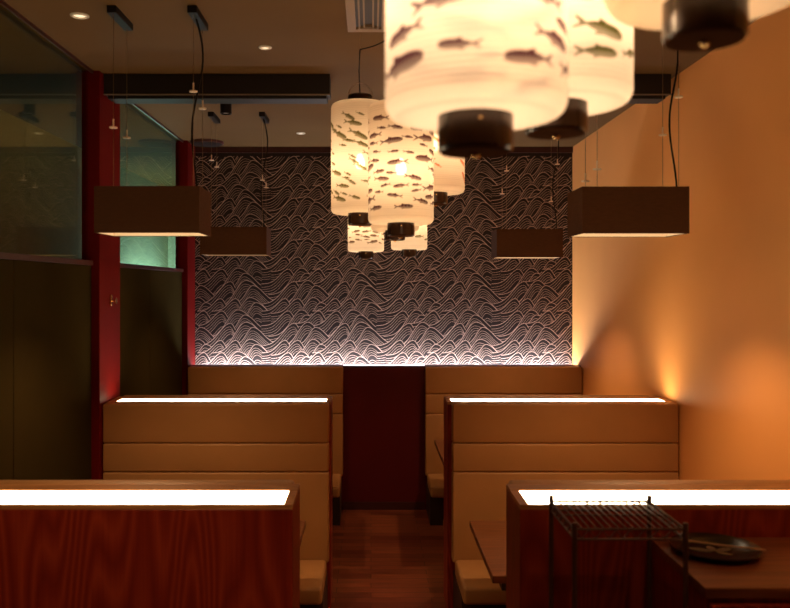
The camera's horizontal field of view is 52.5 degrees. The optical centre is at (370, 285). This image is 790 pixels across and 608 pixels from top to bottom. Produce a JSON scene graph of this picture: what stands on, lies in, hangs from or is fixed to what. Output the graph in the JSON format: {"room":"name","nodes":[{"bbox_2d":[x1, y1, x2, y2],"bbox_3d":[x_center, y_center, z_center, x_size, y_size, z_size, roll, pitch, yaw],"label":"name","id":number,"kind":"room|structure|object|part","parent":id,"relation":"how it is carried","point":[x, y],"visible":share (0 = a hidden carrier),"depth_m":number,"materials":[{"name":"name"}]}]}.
{"room":"restaurant","nodes":[
{"label":"restaurant","id":0,"kind":"room"},
{"bbox_2d":[0,110,167,266],"bbox_3d":[-2.800,0.355,4.386,0.100,3.330,12.900,0,0,0],"label":"wall","id":1,"kind":"structure","parent":0,"point":[41,171],"depth_m":6.74,"materials":[{"name":"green paint"}]},
{"bbox_2d":[0,259,181,479],"bbox_3d":[-1.735,0.948,2.644,0.070,2.145,9.417,0,0,0],"label":"wall","id":2,"kind":"structure","parent":0,"point":[45,307],"depth_m":4.42,"materials":[{"name":"brown wood"}]},
{"bbox_2d":[0,252,92,264],"bbox_3d":[-1.729,-0.718,1.406,0.082,1.185,6.940,0,0,0],"label":"window sill","id":3,"kind":"structure","parent":2,"relation":"in","point":[3,255],"depth_m":4.12,"materials":[{"name":"red"}]},
{"bbox_2d":[120,263,182,271],"bbox_3d":[-1.729,-0.718,6.237,0.082,1.185,1.974,0,0,0],"label":"window sill","id":4,"kind":"structure","parent":2,"relation":"in","point":[122,265],"depth_m":6.10,"materials":[{"name":"red"}]},
{"bbox_2d":[168,236,175,267],"bbox_3d":[-2.175,0.355,10.886,1.150,3.330,0.100,0,0,0],"label":"wall","id":5,"kind":"structure","parent":0,"point":[171,239],"depth_m":10.84,"materials":[{"name":"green paint"}]},
{"bbox_2d":[0,0,759,185],"bbox_3d":[-0.375,-1.360,4.386,4.750,0.100,12.900,0,0,0],"label":"ceiling","id":6,"kind":"structure","parent":0,"point":[41,85],"depth_m":4.65,"materials":[{"name":"beige paint"}]},
{"bbox_2d":[0,0,92,73],"bbox_3d":[-1.694,-1.301,1.406,0.012,0.018,6.940,0,0,0],"label":"trim","id":7,"kind":"structure","parent":6,"relation":"attached to","point":[4,4],"depth_m":4.13,"materials":[{"name":"red"}]},
{"bbox_2d":[70,12,88,18],"bbox_3d":[-1.410,-1.306,3.870,0.090,0.009,0.090,0,0,0],"label":"recessed light","id":8,"kind":"object","parent":6,"relation":"in","point":[78,15],"visible":1,"depth_m":3.86,"materials":[{"name":"beige ceramic"}]},
{"bbox_2d":[94,5,210,235],"bbox_3d":[-1.046,-0.779,3.864,0.491,1.062,0.271,0,0,0],"label":"pendant lamp","id":9,"kind":"object","parent":6,"relation":"hanging from","point":[118,210],"visible":1,"depth_m":3.73,"materials":[{"name":"brown wood"}]},
{"bbox_3d":[-1.046,-0.357,3.864,0.491,0.218,0.271,0,0,0],"label":"lamp shade","id":10,"kind":"part","parent":9,"relation":"part of","materials":[{"name":"brown wood"}]},
{"bbox_3d":[-0.833,-0.871,3.829,0.043,0.811,0.057,0,0,29],"label":"power cord","id":11,"kind":"part","parent":9,"relation":"part of","materials":[{"name":"black metal"}]},
{"bbox_2d":[132,104,183,141],"bbox_3d":[-1.694,-1.301,6.237,0.012,0.018,1.974,0,0,0],"label":"trim","id":12,"kind":"structure","parent":6,"relation":"attached to","point":[135,105],"depth_m":6.32,"materials":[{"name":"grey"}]},
{"bbox_2d":[190,139,223,146],"bbox_3d":[-1.490,-1.295,7.263,0.304,0.030,0.304,0,0,0],"label":"ceiling speaker","id":13,"kind":"object","parent":6,"relation":"attached to","point":[197,142],"visible":0.84,"depth_m":7.18,"materials":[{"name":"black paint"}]},
{"bbox_2d":[194,142,221,146],"bbox_3d":[-1.490,-1.284,7.263,0.270,0.008,0.270,0,0,0],"label":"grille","id":14,"kind":"object","parent":13,"relation":"attached to","point":[205,144],"depth_m":7.24,"materials":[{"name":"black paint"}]},
{"bbox_2d":[103,74,330,103],"bbox_3d":[-0.963,-1.235,5.014,1.415,0.150,0.162,0,0,0],"label":"beam","id":15,"kind":"structure","parent":6,"relation":"attached to","point":[128,88],"depth_m":4.94,"materials":[{"name":"black paint"}]},
{"bbox_3d":[-0.953,-1.173,5.025,1.355,0.025,0.142,0,0,0],"label":"rail","id":16,"kind":"part","parent":15,"relation":"part of","materials":[{"name":"grey metal"}]},
{"bbox_2d":[220,104,231,114],"bbox_3d":[-1.027,-1.264,5.663,0.080,0.092,0.080,0,0,0],"label":"spotlight","id":17,"kind":"object","parent":6,"relation":"attached to","point":[225,109],"visible":0.88,"depth_m":5.63,"materials":[{"name":"black metal"}]},
{"bbox_2d":[200,112,270,255],"bbox_3d":[-1.035,-0.772,6.147,0.500,1.075,0.271,0,0,0],"label":"pendant lamp","id":18,"kind":"object","parent":6,"relation":"hanging from","point":[223,241],"visible":1,"depth_m":6.01,"materials":[{"name":"brown wood"}]},
{"bbox_3d":[-1.035,-0.340,6.147,0.500,0.210,0.271,0,0,0],"label":"lamp shade","id":19,"kind":"part","parent":18,"relation":"part of","materials":[{"name":"brown wood"}]},
{"bbox_3d":[-0.818,-0.860,6.112,0.043,0.832,0.057,0,0,29],"label":"power cord","id":20,"kind":"part","parent":18,"relation":"part of","materials":[{"name":"black metal"}]},
{"bbox_2d":[259,45,271,49],"bbox_3d":[-0.580,-1.306,4.386,0.072,0.009,0.072,0,0,0],"label":"recessed light","id":21,"kind":"object","parent":6,"relation":"in","point":[262,47],"visible":1,"depth_m":4.37,"materials":[{"name":"beige ceramic"}]},
{"bbox_2d":[331,40,384,226],"bbox_3d":[-0.057,-0.810,4.167,0.302,1.006,0.302,0,0,39],"label":"paper lantern","id":22,"kind":"object","parent":6,"relation":"hanging from","point":[349,117],"visible":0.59,"depth_m":4.03,"materials":[{"name":"white paper"}]},
{"bbox_3d":[-0.057,-0.661,4.167,0.302,0.572,0.302,0,0,0],"label":"lamp shade","id":23,"kind":"part","parent":22,"relation":"part of","materials":[{"name":"paper"}]},
{"bbox_3d":[-0.060,-1.111,4.167,0.013,0.241,0.007,0,0,0],"label":"cord","id":24,"kind":"part","parent":22,"relation":"part of","materials":[{"name":"black metal"}]},
{"bbox_3d":[-0.057,-0.318,4.167,0.116,0.002,0.116,0,0,0],"label":"plate","id":25,"kind":"part","parent":22,"relation":"part of","materials":[{"name":"brown"}]},
{"bbox_3d":[0.028,-1.271,4.182,0.175,0.083,0.006,0,0,-10],"label":"swag cord","id":26,"kind":"part","parent":22,"relation":"part of","materials":[{"name":"black metal"}]},
{"bbox_2d":[345,0,384,31],"bbox_3d":[-0.012,-1.302,3.722,0.212,0.016,0.735,0,0,0],"label":"ceiling vent","id":27,"kind":"object","parent":6,"relation":"in","point":[362,15],"visible":0.9,"depth_m":3.85,"materials":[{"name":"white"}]},
{"bbox_2d":[348,225,383,259],"bbox_3d":[-0.042,-0.763,6.644,0.302,1.096,0.302,0,0,21],"label":"paper lantern","id":28,"kind":"object","parent":6,"relation":"hanging from","point":[363,240],"visible":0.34,"depth_m":6.52,"materials":[{"name":"beige paper"}]},
{"bbox_2d":[371,224,418,241],"bbox_3d":[0.150,-0.793,4.992,0.302,1.037,0.302,0,0,21],"label":"paper lantern","id":29,"kind":"object","parent":6,"relation":"hanging from","point":[377,228],"visible":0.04,"depth_m":4.94,"materials":[{"name":"beige paper"}]},
{"bbox_3d":[0.150,-0.618,4.992,0.302,0.550,0.302,0,0,0],"label":"lamp shade","id":30,"kind":"part","parent":29,"relation":"part of","materials":[{"name":"paper"}]},
{"bbox_2d":[368,99,433,238],"bbox_3d":[0.138,-0.765,3.689,0.302,1.094,0.302,0,0,21],"label":"paper lantern","id":31,"kind":"object","parent":6,"relation":"hanging from","point":[400,157],"visible":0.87,"depth_m":3.56,"materials":[{"name":"beige paper"}]},
{"bbox_3d":[0.138,-0.229,3.689,0.116,0.002,0.116,0,0,0],"label":"plate","id":32,"kind":"part","parent":31,"relation":"part of","materials":[{"name":"brown"}]},
{"bbox_2d":[391,225,426,257],"bbox_3d":[0.318,-0.771,6.644,0.305,1.077,0.302,0,0,0],"label":"paper lantern","id":33,"kind":"object","parent":6,"relation":"hanging from","point":[409,247],"visible":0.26,"depth_m":6.53,"materials":[{"name":"beige paper"}]},
{"bbox_2d":[434,132,464,206],"bbox_3d":[0.335,-0.862,4.154,0.302,0.901,0.302,0,0,21],"label":"paper lantern","id":34,"kind":"object","parent":6,"relation":"hanging from","point":[449,172],"visible":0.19,"depth_m":4.02,"materials":[{"name":"beige paper"}]},
{"bbox_2d":[385,0,567,158],"bbox_3d":[0.175,-0.762,1.342,0.302,1.098,0.302,0,0,37],"label":"paper lantern","id":35,"kind":"object","parent":6,"relation":"hanging from","point":[472,73],"visible":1,"depth_m":1.23,"materials":[{"name":"beige paper"}]},
{"bbox_3d":[0.175,-0.219,1.342,0.016,0.012,0.016,0,0,0],"label":"knob","id":36,"kind":"part","parent":35,"relation":"part of","materials":[{"name":"gold metal"}]},
{"bbox_3d":[0.175,-0.224,1.342,0.116,0.002,0.116,0,0,0],"label":"plate","id":37,"kind":"part","parent":35,"relation":"part of","materials":[{"name":"brown metal"}]},
{"bbox_2d":[491,140,562,258],"bbox_3d":[1.194,-0.762,6.147,0.498,1.095,0.271,0,0,0],"label":"pendant lamp","id":38,"kind":"object","parent":6,"relation":"hanging from","point":[505,243],"visible":0.77,"depth_m":6.01,"materials":[{"name":"brown wood"}]},
{"bbox_3d":[1.194,-0.322,6.147,0.498,0.213,0.271,0,0,0],"label":"lamp shade","id":39,"kind":"part","parent":38,"relation":"part of","materials":[{"name":"brown wood"}]},
{"bbox_3d":[1.410,-0.852,6.112,0.043,0.849,0.057,0,0,29],"label":"power cord","id":40,"kind":"part","parent":38,"relation":"part of","materials":[{"name":"black metal"}]},
{"bbox_2d":[525,0,633,139],"bbox_3d":[0.379,-0.806,1.638,0.302,1.012,0.302,0,0,37],"label":"paper lantern","id":41,"kind":"object","parent":6,"relation":"hanging from","point":[600,46],"visible":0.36,"depth_m":1.51,"materials":[{"name":"beige paper"}]},
{"bbox_3d":[0.379,-0.306,1.638,0.016,0.012,0.016,0,0,0],"label":"knob","id":42,"kind":"part","parent":41,"relation":"part of","materials":[{"name":"gold metal"}]},
{"bbox_3d":[0.379,-0.311,1.638,0.116,0.002,0.116,0,0,0],"label":"plate","id":43,"kind":"part","parent":41,"relation":"part of","materials":[{"name":"brown metal"}]},
{"bbox_3d":[0.379,-0.643,1.638,0.302,0.550,0.302,0,0,0],"label":"lamp shade","id":44,"kind":"part","parent":41,"relation":"part of","materials":[{"name":"paper"}]},
{"bbox_2d":[567,30,688,236],"bbox_3d":[1.234,-0.777,3.870,0.499,1.065,0.284,0,0,0],"label":"pendant lamp","id":45,"kind":"object","parent":6,"relation":"hanging from","point":[592,211],"visible":0.8,"depth_m":3.73,"materials":[{"name":"brown wood"}]},
{"bbox_3d":[1.234,-0.354,3.870,0.499,0.219,0.284,0,0,0],"label":"lamp shade","id":46,"kind":"part","parent":45,"relation":"part of","materials":[{"name":"brown wood"}]},
{"bbox_3d":[1.451,-0.870,3.835,0.043,0.813,0.057,0,0,29],"label":"power cord","id":47,"kind":"part","parent":45,"relation":"part of","materials":[{"name":"black metal"}]},
{"bbox_2d":[626,74,671,103],"bbox_3d":[1.367,-1.235,5.014,0.975,0.150,0.162,0,0,0],"label":"beam","id":48,"kind":"structure","parent":6,"relation":"attached to","point":[647,87],"depth_m":4.94,"materials":[{"name":"black paint"}]},
{"bbox_3d":[1.363,-1.173,5.025,0.925,0.025,0.142,0,0,0],"label":"rail","id":49,"kind":"part","parent":48,"relation":"part of","materials":[{"name":"black paint"}]},
{"bbox_2d":[604,0,789,51],"bbox_3d":[0.522,-0.843,1.251,0.302,0.940,0.302,0,0,-41],"label":"paper lantern","id":50,"kind":"object","parent":6,"relation":"hanging from","point":[685,25],"visible":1,"depth_m":1.24,"materials":[{"name":"beige paper"}]},
{"bbox_3d":[0.522,-0.716,1.251,0.302,0.550,0.302,0,0,0],"label":"lamp shade","id":51,"kind":"part","parent":50,"relation":"part of","materials":[{"name":"paper"}]},
{"bbox_3d":[0.522,-0.379,1.251,0.016,0.012,0.016,0,0,0],"label":"knob","id":52,"kind":"part","parent":50,"relation":"part of","materials":[{"name":"gold metal"}]},
{"bbox_3d":[0.522,-0.384,1.251,0.116,0.002,0.116,0,0,0],"label":"plate","id":53,"kind":"part","parent":50,"relation":"part of","materials":[{"name":"brown metal"}]},
{"bbox_2d":[195,153,571,364],"bbox_3d":[0.100,0.355,7.596,3.801,3.330,0.101,0,0,0],"label":"wall","id":54,"kind":"structure","parent":0,"point":[312,301],"depth_m":7.55,"materials":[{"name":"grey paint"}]},
{"bbox_2d":[195,147,572,152],"bbox_3d":[0.100,-1.282,7.533,3.600,0.055,0.023,0,0,0],"label":"trim","id":55,"kind":"structure","parent":54,"relation":"attached to","point":[197,149],"depth_m":7.52,"materials":[{"name":"red"}]},
{"bbox_2d":[331,510,446,607],"bbox_3d":[-0.375,2.070,4.386,4.750,0.100,12.900,0,0,0],"label":"floor","id":56,"kind":"structure","parent":0,"point":[382,558],"depth_m":5.88,"materials":[{"name":"red wood"}]},
{"bbox_2d":[82,71,119,479],"bbox_3d":[-1.686,0.355,5.063,0.148,3.330,0.400,0,0,0],"label":"pillar","id":57,"kind":"structure","parent":56,"relation":"on","point":[97,109],"depth_m":4.88,"materials":[{"name":"red paint"}]},
{"bbox_2d":[0,480,294,483],"bbox_3d":[-0.988,1.372,3.193,1.405,1.296,0.555,0,0,0],"label":"bench","id":58,"kind":"object","parent":56,"relation":"on","point":[1,481],"visible":0.11,"depth_m":2.96,"materials":[{"name":"brown wood"}]},
{"bbox_2d":[0,484,299,607],"bbox_3d":[-0.979,1.371,2.780,1.439,1.298,0.271,0,0,0],"label":"divider","id":59,"kind":"object","parent":56,"relation":"on","point":[62,545],"visible":1,"depth_m":2.64,"materials":[{"name":"red wood"}]},
{"bbox_2d":[176,141,194,394],"bbox_3d":[-1.705,0.355,7.353,0.110,3.330,0.310,0,0,0],"label":"pillar","id":60,"kind":"structure","parent":56,"relation":"on","point":[185,245],"depth_m":7.20,"materials":[{"name":"red paint"}]},
{"bbox_2d":[103,402,328,607],"bbox_3d":[-0.953,1.372,4.705,1.388,1.296,0.555,0,0,0],"label":"bench","id":61,"kind":"object","parent":56,"relation":"on","point":[142,440],"visible":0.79,"depth_m":4.90,"materials":[{"name":"beige leather"}]},
{"bbox_2d":[103,471,328,562],"bbox_3d":[-0.953,1.421,4.942,1.388,0.555,0.080,0,0,0],"label":"cushion","id":62,"kind":"object","parent":61,"relation":"on","point":[314,485],"depth_m":4.90,"materials":[{"name":"beige leather"}]},
{"bbox_2d":[103,442,328,471],"bbox_3d":[-0.953,1.054,4.942,1.388,0.175,0.080,0,0,0],"label":"cushion","id":63,"kind":"object","parent":61,"relation":"on","point":[117,456],"depth_m":4.90,"materials":[{"name":"beige leather"}]},
{"bbox_2d":[103,402,328,442],"bbox_3d":[-0.953,0.844,4.942,1.388,0.242,0.080,0,0,0],"label":"cushion","id":64,"kind":"object","parent":61,"relation":"on","point":[123,422],"depth_m":4.90,"materials":[{"name":"beige leather"}]},
{"bbox_3d":[-0.953,1.722,4.663,1.364,0.100,0.472,0,0,0],"label":"seat","id":65,"kind":"part","parent":61,"relation":"part of","materials":[{"name":"beige leather"}]},
{"bbox_2d":[106,396,332,607],"bbox_3d":[-0.950,1.371,5.110,1.397,1.298,0.255,0,0,0],"label":"divider","id":66,"kind":"object","parent":56,"relation":"on","point":[329,399],"visible":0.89,"depth_m":5.08,"materials":[{"name":"red wood"}]},
{"bbox_2d":[124,395,329,395],"bbox_3d":[-0.953,1.372,5.515,1.375,1.296,0.555,0,0,0],"label":"bench","id":67,"kind":"object","parent":56,"relation":"on","point":[124,395],"visible":0.03,"depth_m":5.28,"materials":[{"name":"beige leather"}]},
{"bbox_2d":[188,366,342,524],"bbox_3d":[-0.946,1.372,6.947,1.389,1.296,0.555,0,0,0],"label":"bench","id":68,"kind":"object","parent":56,"relation":"on","point":[202,380],"visible":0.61,"depth_m":7.14,"materials":[{"name":"beige leather"}]},
{"bbox_2d":[188,394,342,413],"bbox_3d":[-0.946,1.054,7.184,1.389,0.175,0.080,0,0,0],"label":"cushion","id":69,"kind":"object","parent":68,"relation":"on","point":[337,398],"depth_m":7.15,"materials":[{"name":"beige leather"}]},
{"bbox_2d":[188,366,342,393],"bbox_3d":[-0.946,0.844,7.184,1.389,0.242,0.080,0,0,0],"label":"cushion","id":70,"kind":"object","parent":68,"relation":"on","point":[201,379],"depth_m":7.14,"materials":[{"name":"beige leather"}]},
{"bbox_3d":[-0.946,1.722,6.905,1.365,0.100,0.472,0,0,0],"label":"seat","id":71,"kind":"part","parent":68,"relation":"part of","materials":[{"name":"beige leather"}]},
{"bbox_2d":[333,413,342,475],"bbox_3d":[-0.946,1.421,7.184,1.389,0.555,0.080,0,0,0],"label":"cushion","id":72,"kind":"object","parent":68,"relation":"on","point":[337,417],"depth_m":7.14,"materials":[{"name":"beige leather"}]},
{"bbox_2d":[300,521,305,544],"bbox_3d":[-1.016,1.660,4.012,1.308,0.720,0.851,0,0,0],"label":"dining table","id":73,"kind":"object","parent":56,"relation":"on","point":[302,523],"visible":0.11,"depth_m":4.29,"materials":[{"name":"brown wood"}]},
{"bbox_2d":[189,365,580,509],"bbox_3d":[0.124,1.368,7.278,3.544,1.304,0.124,0,0,0],"label":"wall","id":74,"kind":"structure","parent":56,"relation":"on","point":[384,405],"depth_m":7.23,"materials":[{"name":"red paint"}]},
{"bbox_3d":[0.117,1.985,7.221,0.735,0.070,0.010,0,0,0],"label":"baseboard","id":75,"kind":"part","parent":74,"relation":"part of","materials":[{"name":"red"}]},
{"bbox_2d":[434,440,443,465],"bbox_3d":[1.208,1.660,6.327,1.345,0.720,0.890,0,0,0],"label":"dining table","id":76,"kind":"object","parent":56,"relation":"on","point":[439,444],"visible":0.06,"depth_m":6.44,"materials":[{"name":"brown wood"}]},
{"bbox_2d":[469,521,505,590],"bbox_3d":[1.212,1.660,4.012,1.335,0.720,0.851,0,0,0],"label":"dining table","id":77,"kind":"object","parent":56,"relation":"on","point":[489,536],"visible":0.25,"depth_m":4.01,"materials":[{"name":"brown wood"}]},
{"bbox_2d":[425,366,581,524],"bbox_3d":[1.188,1.372,6.947,1.404,1.296,0.555,0,0,0],"label":"bench","id":78,"kind":"object","parent":56,"relation":"on","point":[440,381],"visible":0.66,"depth_m":7.14,"materials":[{"name":"beige leather"}]},
{"bbox_2d":[425,413,443,475],"bbox_3d":[1.188,1.421,7.184,1.404,0.555,0.080,0,0,0],"label":"cushion","id":79,"kind":"object","parent":78,"relation":"on","point":[434,422],"depth_m":7.14,"materials":[{"name":"beige leather"}]},
{"bbox_3d":[1.188,1.722,6.905,1.380,0.100,0.472,0,0,0],"label":"seat","id":80,"kind":"part","parent":78,"relation":"part of","materials":[{"name":"beige leather"}]},
{"bbox_2d":[425,394,581,413],"bbox_3d":[1.188,1.054,7.184,1.404,0.175,0.080,0,0,0],"label":"cushion","id":81,"kind":"object","parent":78,"relation":"on","point":[434,403],"depth_m":7.14,"materials":[{"name":"beige leather"}]},
{"bbox_2d":[425,366,581,393],"bbox_3d":[1.188,0.844,7.184,1.404,0.242,0.080,0,0,0],"label":"cushion","id":82,"kind":"object","parent":78,"relation":"on","point":[438,379],"depth_m":7.14,"materials":[{"name":"beige leather"}]},
{"bbox_2d":[443,395,654,529],"bbox_3d":[1.199,1.372,5.515,1.382,1.296,0.555,0,0,0],"label":"bench","id":83,"kind":"object","parent":56,"relation":"on","point":[448,395],"visible":0.06,"depth_m":5.28,"materials":[{"name":"beige leather"}]},
{"bbox_2d":[448,395,654,395],"bbox_3d":[1.199,0.844,5.277,1.382,0.242,0.080,0,0,0],"label":"cushion","id":84,"kind":"object","parent":83,"relation":"on","point":[448,395],"depth_m":5.28,"materials":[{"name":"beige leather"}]},
{"bbox_2d":[444,396,675,607],"bbox_3d":[1.187,1.371,5.110,1.422,1.298,0.255,0,0,0],"label":"divider","id":85,"kind":"object","parent":56,"relation":"on","point":[449,565],"visible":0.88,"depth_m":5.07,"materials":[{"name":"red wood"}]},
{"bbox_2d":[451,402,678,607],"bbox_3d":[1.195,1.372,4.705,1.390,1.296,0.555,0,0,0],"label":"bench","id":86,"kind":"object","parent":56,"relation":"on","point":[494,444],"visible":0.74,"depth_m":4.90,"materials":[{"name":"beige leather"}]},
{"bbox_3d":[1.195,1.722,4.663,1.366,0.100,0.472,0,0,0],"label":"seat","id":87,"kind":"part","parent":86,"relation":"part of","materials":[{"name":"beige leather"}]},
{"bbox_2d":[451,470,678,562],"bbox_3d":[1.195,1.421,4.942,1.390,0.555,0.080,0,0,0],"label":"cushion","id":88,"kind":"object","parent":86,"relation":"on","point":[476,495],"depth_m":4.90,"materials":[{"name":"beige leather"}]},
{"bbox_2d":[451,442,678,471],"bbox_3d":[1.195,1.054,4.942,1.390,0.175,0.080,0,0,0],"label":"cushion","id":89,"kind":"object","parent":86,"relation":"on","point":[465,456],"depth_m":4.90,"materials":[{"name":"beige leather"}]},
{"bbox_2d":[451,402,678,442],"bbox_3d":[1.195,0.844,4.942,1.390,0.242,0.080,0,0,0],"label":"cushion","id":90,"kind":"object","parent":86,"relation":"on","point":[471,422],"depth_m":4.90,"materials":[{"name":"beige leather"}]},
{"bbox_2d":[549,495,687,607],"bbox_3d":[0.720,1.339,2.367,0.323,1.362,0.304,0,0,0],"label":"wire rack","id":91,"kind":"object","parent":56,"relation":"on","point":[552,507],"visible":1,"depth_m":2.36,"materials":[{"name":"brown metal"}]},
{"bbox_3d":[0.566,1.339,2.512,0.015,1.362,0.015,0,0,0],"label":"post","id":92,"kind":"part","parent":91,"relation":"part of","materials":[{"name":"brown metal"}]},
{"bbox_3d":[0.566,1.339,2.223,0.015,1.362,0.015,0,0,0],"label":"post","id":93,"kind":"part","parent":91,"relation":"part of","materials":[{"name":"brown metal"}]},
{"bbox_2d":[551,500,683,540],"bbox_3d":[0.720,0.689,2.367,0.315,0.036,0.296,0,0,0],"label":"shelf","id":94,"kind":"object","parent":91,"relation":"attached to","point":[649,509],"depth_m":2.32,"materials":[{"name":"brown metal"}]},
{"bbox_3d":[0.874,1.339,2.512,0.015,1.362,0.015,0,0,0],"label":"post","id":95,"kind":"part","parent":91,"relation":"part of","materials":[{"name":"brown metal"}]},
{"bbox_3d":[0.874,1.339,2.223,0.015,1.362,0.015,0,0,0],"label":"post","id":96,"kind":"part","parent":91,"relation":"part of","materials":[{"name":"brown metal"}]},
{"bbox_2d":[506,484,789,607],"bbox_3d":[1.195,1.371,2.780,1.405,1.298,0.271,0,0,0],"label":"divider","id":97,"kind":"object","parent":56,"relation":"on","point":[610,574],"visible":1,"depth_m":2.64,"materials":[{"name":"red wood"}]},
{"bbox_2d":[509,480,789,483],"bbox_3d":[1.202,1.372,3.193,1.377,1.296,0.555,0,0,0],"label":"bench","id":98,"kind":"object","parent":56,"relation":"on","point":[510,481],"visible":0.13,"depth_m":2.96,"materials":[{"name":"beige leather"}]},
{"bbox_2d":[652,537,789,607],"bbox_3d":[1.401,1.423,2.390,0.977,1.195,0.476,0,0,0],"label":"dining table","id":99,"kind":"object","parent":56,"relation":"on","point":[763,581],"depth_m":2.33,"materials":[{"name":"brown wood"}]},
{"bbox_2d":[669,532,761,562],"bbox_3d":[1.062,0.813,2.470,0.266,0.024,0.258,0,0,0],"label":"oval dish","id":100,"kind":"object","parent":99,"relation":"on","point":[707,552],"visible":0.91,"depth_m":2.49,"materials":[{"name":"black ceramic"}]},
{"bbox_2d":[688,540,765,550],"bbox_3d":[1.073,0.796,2.461,0.256,0.008,0.008,0,0,25],"label":"wooden stick","id":101,"kind":"object","parent":100,"relation":"on","point":[693,541],"visible":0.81,"depth_m":2.45,"materials":[{"name":"brown wood"}]},
{"bbox_3d":[1.164,1.407,2.188,0.476,1.075,0.023,0,0,0],"label":"door","id":102,"kind":"part","parent":99,"relation":"part of","materials":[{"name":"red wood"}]},
{"bbox_2d":[572,5,789,479],"bbox_3d":[1.950,0.355,2.791,0.100,3.330,9.710,0,0,0],"label":"wall","id":103,"kind":"structure","parent":0,"point":[698,320],"depth_m":4.52,"materials":[{"name":"beige paint"}]}
]}

